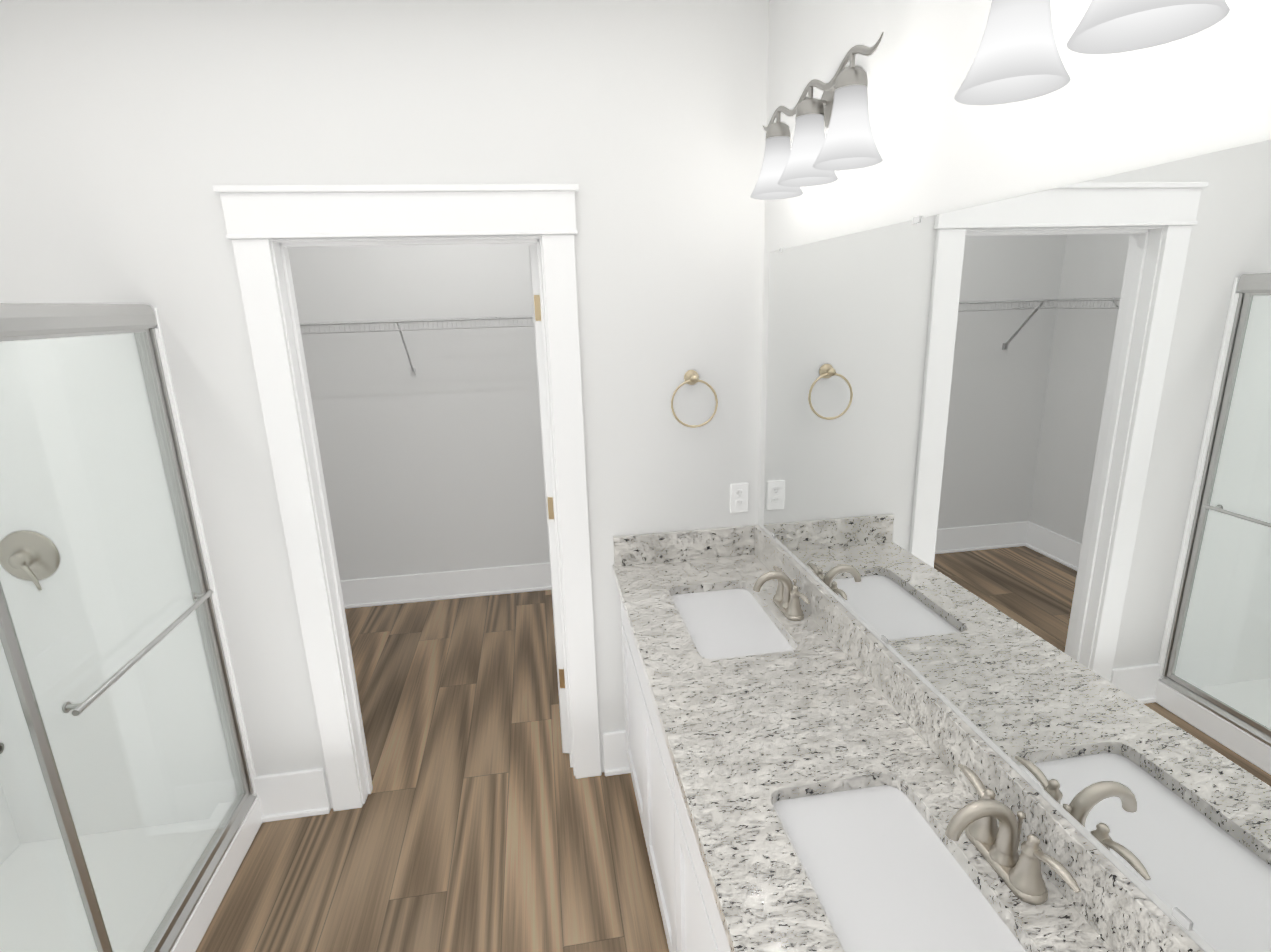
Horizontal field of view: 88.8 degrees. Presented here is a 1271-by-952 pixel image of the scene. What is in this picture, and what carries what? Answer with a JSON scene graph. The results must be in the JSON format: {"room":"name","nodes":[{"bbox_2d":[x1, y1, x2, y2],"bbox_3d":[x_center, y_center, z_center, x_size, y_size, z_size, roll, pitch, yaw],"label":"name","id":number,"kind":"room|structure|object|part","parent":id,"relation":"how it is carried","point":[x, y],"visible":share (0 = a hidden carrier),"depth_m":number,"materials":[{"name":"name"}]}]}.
{"room":"bathroom","nodes":[
{"label":"bathroom","id":0,"kind":"room"},
{"bbox_2d":[0,0,768,807],"bbox_3d":[-0.918,-0.101,2.224,2.762,2.766,0.120,-4,15,-8],"label":"wall","id":1,"kind":"structure","parent":0,"point":[132,132],"depth_m":2.00,"materials":[{"name":"white paint"}]},
{"bbox_2d":[212,184,600,810],"bbox_3d":[-0.683,0.163,2.314,1.062,2.197,0.157,-4,15,-8],"label":"door frame","id":2,"kind":"structure","parent":1,"relation":"attached to","point":[257,218],"depth_m":2.13,"materials":[{"name":"white wood"}]},
{"bbox_2d":[253,730,630,821],"bbox_3d":[-0.721,1.154,2.506,1.415,0.185,0.028,-4,15,-8],"label":"baseboard","id":3,"kind":"structure","parent":1,"relation":"attached to","point":[293,794],"depth_m":2.43,"materials":[{"name":"white wood"}]},
{"bbox_2d":[528,245,568,752],"bbox_3d":[-0.281,0.090,2.845,0.043,2.025,0.774,0,15,5],"label":"closet door leaf","id":4,"kind":"structure","parent":1,"relation":"in","point":[534,274],"depth_m":2.43,"materials":[{"name":"white wood"}]},
{"bbox_2d":[534,295,564,688],"bbox_3d":[-0.308,0.124,2.434,0.040,1.551,0.051,-4,15,-8],"label":"closet door hinges","id":5,"kind":"object","parent":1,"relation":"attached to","point":[537,307],"visible":0.44,"depth_m":2.45,"materials":[{"name":"gold metal"}]},
{"bbox_2d":[613,525,755,564],"bbox_3d":[0.184,0.259,2.423,0.534,0.112,0.020,-4,15,-8],"label":"backsplash","id":6,"kind":"structure","parent":1,"relation":"attached to","point":[638,549],"depth_m":2.41,"materials":[{"name":"white stone"}]},
{"bbox_2d":[671,370,717,427],"bbox_3d":[0.202,-0.270,2.269,0.170,0.198,0.057,-4,15,-8],"label":"towel ring","id":7,"kind":"object","parent":1,"relation":"attached to","point":[691,377],"visible":1,"depth_m":2.26,"materials":[{"name":"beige metal"}]},
{"bbox_2d":[730,482,748,512],"bbox_3d":[0.387,0.082,2.416,0.070,0.115,0.009,-4,15,-8],"label":"duplex electrical outlet","id":8,"kind":"object","parent":1,"relation":"attached to","point":[739,495],"visible":1,"depth_m":2.41,"materials":[{"name":"white plastic"}]},
{"bbox_2d":[287,243,549,579],"bbox_3d":[-1.203,-0.559,3.975,2.762,2.766,0.120,-4,15,-8],"label":"wall","id":9,"kind":"structure","parent":0,"point":[435,464],"depth_m":3.94,"materials":[{"name":"white paint"}]},
{"bbox_2d":[300,316,533,375],"bbox_3d":[-1.262,-0.724,3.697,1.970,0.328,0.309,-4,15,-8],"label":"wire closet shelf","id":10,"kind":"object","parent":9,"relation":"attached to","point":[413,371],"visible":0.56,"depth_m":3.55,"materials":[{"name":"grey metal"}]},
{"bbox_2d":[340,562,551,607],"bbox_3d":[-1.387,0.722,4.204,2.290,0.185,0.028,-4,15,-8],"label":"baseboard","id":11,"kind":"structure","parent":9,"relation":"attached to","point":[377,591],"depth_m":4.19,"materials":[{"name":"white wood"}]},
{"bbox_2d":[195,589,668,951],"bbox_3d":[-0.732,1.493,1.690,3.002,0.050,5.660,-4,15,-8],"label":"floor","id":12,"kind":"structure","parent":0,"point":[482,819],"depth_m":2.36,"materials":[{"name":"wood"}]},
{"bbox_2d":[0,303,261,951],"bbox_3d":[-1.711,0.444,1.380,0.876,2.195,1.518,-4,15,-8],"label":"shower","id":13,"kind":"object","parent":12,"relation":"on","point":[130,814],"visible":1,"depth_m":2.08,"materials":[{"name":"clear glass"}]},
{"bbox_2d":[619,593,727,951],"bbox_3d":[0.365,0.998,1.645,0.539,0.866,1.933,-4,15,-8],"label":"bathroom vanity","id":14,"kind":"object","parent":12,"relation":"on","point":[691,923],"depth_m":1.76,"materials":[{"name":"white paint"}]},
{"bbox_2d":[612,553,1111,951],"bbox_3d":[0.343,0.568,1.521,0.560,0.030,1.948,-4,15,-8],"label":"countertop","id":15,"kind":"structure","parent":14,"relation":"on","point":[736,731],"depth_m":1.39,"materials":[{"name":"white stone"}]},
{"bbox_2d":[668,581,795,660],"bbox_3d":[0.286,0.524,2.021,0.340,0.163,0.534,-4,15,-8],"label":"sink","id":16,"kind":"object","parent":15,"relation":"in","point":[720,621],"depth_m":2.00,"materials":[{"name":"white ceramic"}]},
{"bbox_2d":[748,561,811,620],"bbox_3d":[0.430,0.354,2.000,0.142,0.132,0.276,-4,15,-8],"label":"faucet","id":17,"kind":"object","parent":15,"relation":"on","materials":[{"name":"silver metal"}]},
{"bbox_2d":[768,777,1035,951],"bbox_3d":[0.436,0.765,1.099,0.340,0.163,0.534,-4,15,-8],"label":"sink","id":18,"kind":"object","parent":15,"relation":"in","point":[866,848],"depth_m":1.11,"materials":[{"name":"white ceramic"}]},
{"bbox_2d":[932,757,1087,908],"bbox_3d":[0.580,0.595,1.078,0.142,0.132,0.276,-4,15,-8],"label":"faucet","id":19,"kind":"object","parent":15,"relation":"on","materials":[{"name":"silver metal"}]},
{"bbox_2d":[758,0,1270,951],"bbox_3d":[0.650,0.036,1.534,0.120,2.766,5.660,-4,15,-8],"label":"wall","id":20,"kind":"structure","parent":0,"point":[942,150],"depth_m":1.15,"materials":[{"name":"white paint"}]},
{"bbox_2d":[750,32,883,199],"bbox_3d":[0.436,-0.866,1.609,0.158,0.254,0.683,-4,15,-8],"label":"sconce","id":21,"kind":"object","parent":20,"relation":"attached to","point":[813,156],"visible":1,"depth_m":1.57,"materials":[{"name":"white glass"}]},
{"bbox_3d":[0.399,-0.870,1.827,0.148,0.152,0.148,-4,15,-8],"label":"lamp shade","id":22,"kind":"part","parent":21,"relation":"part of","materials":[{"name":"white glass"}]},
{"bbox_3d":[0.432,-0.817,1.621,0.148,0.152,0.148,-4,15,-8],"label":"lamp shade","id":23,"kind":"part","parent":21,"relation":"part of","materials":[{"name":"white glass"}]},
{"bbox_3d":[0.466,-0.763,1.416,0.148,0.152,0.148,-4,15,-8],"label":"lamp shade","id":24,"kind":"part","parent":21,"relation":"part of","materials":[{"name":"white glass"}]},
{"bbox_2d":[752,525,1204,951],"bbox_3d":[0.608,0.481,1.541,0.020,0.112,1.948,-4,15,-8],"label":"backsplash","id":25,"kind":"structure","parent":20,"relation":"attached to","point":[1126,920],"depth_m":1.23,"materials":[{"name":"white stone"}]},
{"bbox_2d":[954,0,1070,104],"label":"sconce","id":26,"kind":"object","parent":20,"relation":"attached to","point":[1017,58],"depth_m":0.90,"materials":[{"name":"white glass"}]},
{"bbox_3d":[0.545,-0.635,0.928,0.148,0.152,0.148,-4,15,-8],"label":"lamp shade","id":27,"kind":"part","parent":26,"relation":"part of","materials":[{"name":"white glass"}]},
{"bbox_2d":[764,140,1270,951],"bbox_3d":[0.602,-0.044,1.372,0.010,0.965,1.859,-4,15,-8],"label":"mirror","id":28,"kind":"object","parent":20,"relation":"attached to","point":[1018,486],"visible":0.96,"depth_m":0.97,"materials":[{"name":"silver mirror"}]},
{"bbox_2d":[1066,0,1229,54],"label":"sconce","id":29,"kind":"object","parent":20,"relation":"attached to","point":[1107,26],"depth_m":0.77,"materials":[{"name":"white glass"}]},
{"bbox_3d":[0.579,-0.582,0.723,0.148,0.152,0.148,-4,15,-8],"label":"lamp shade","id":30,"kind":"part","parent":29,"relation":"part of","materials":[{"name":"white glass"}]}
]}

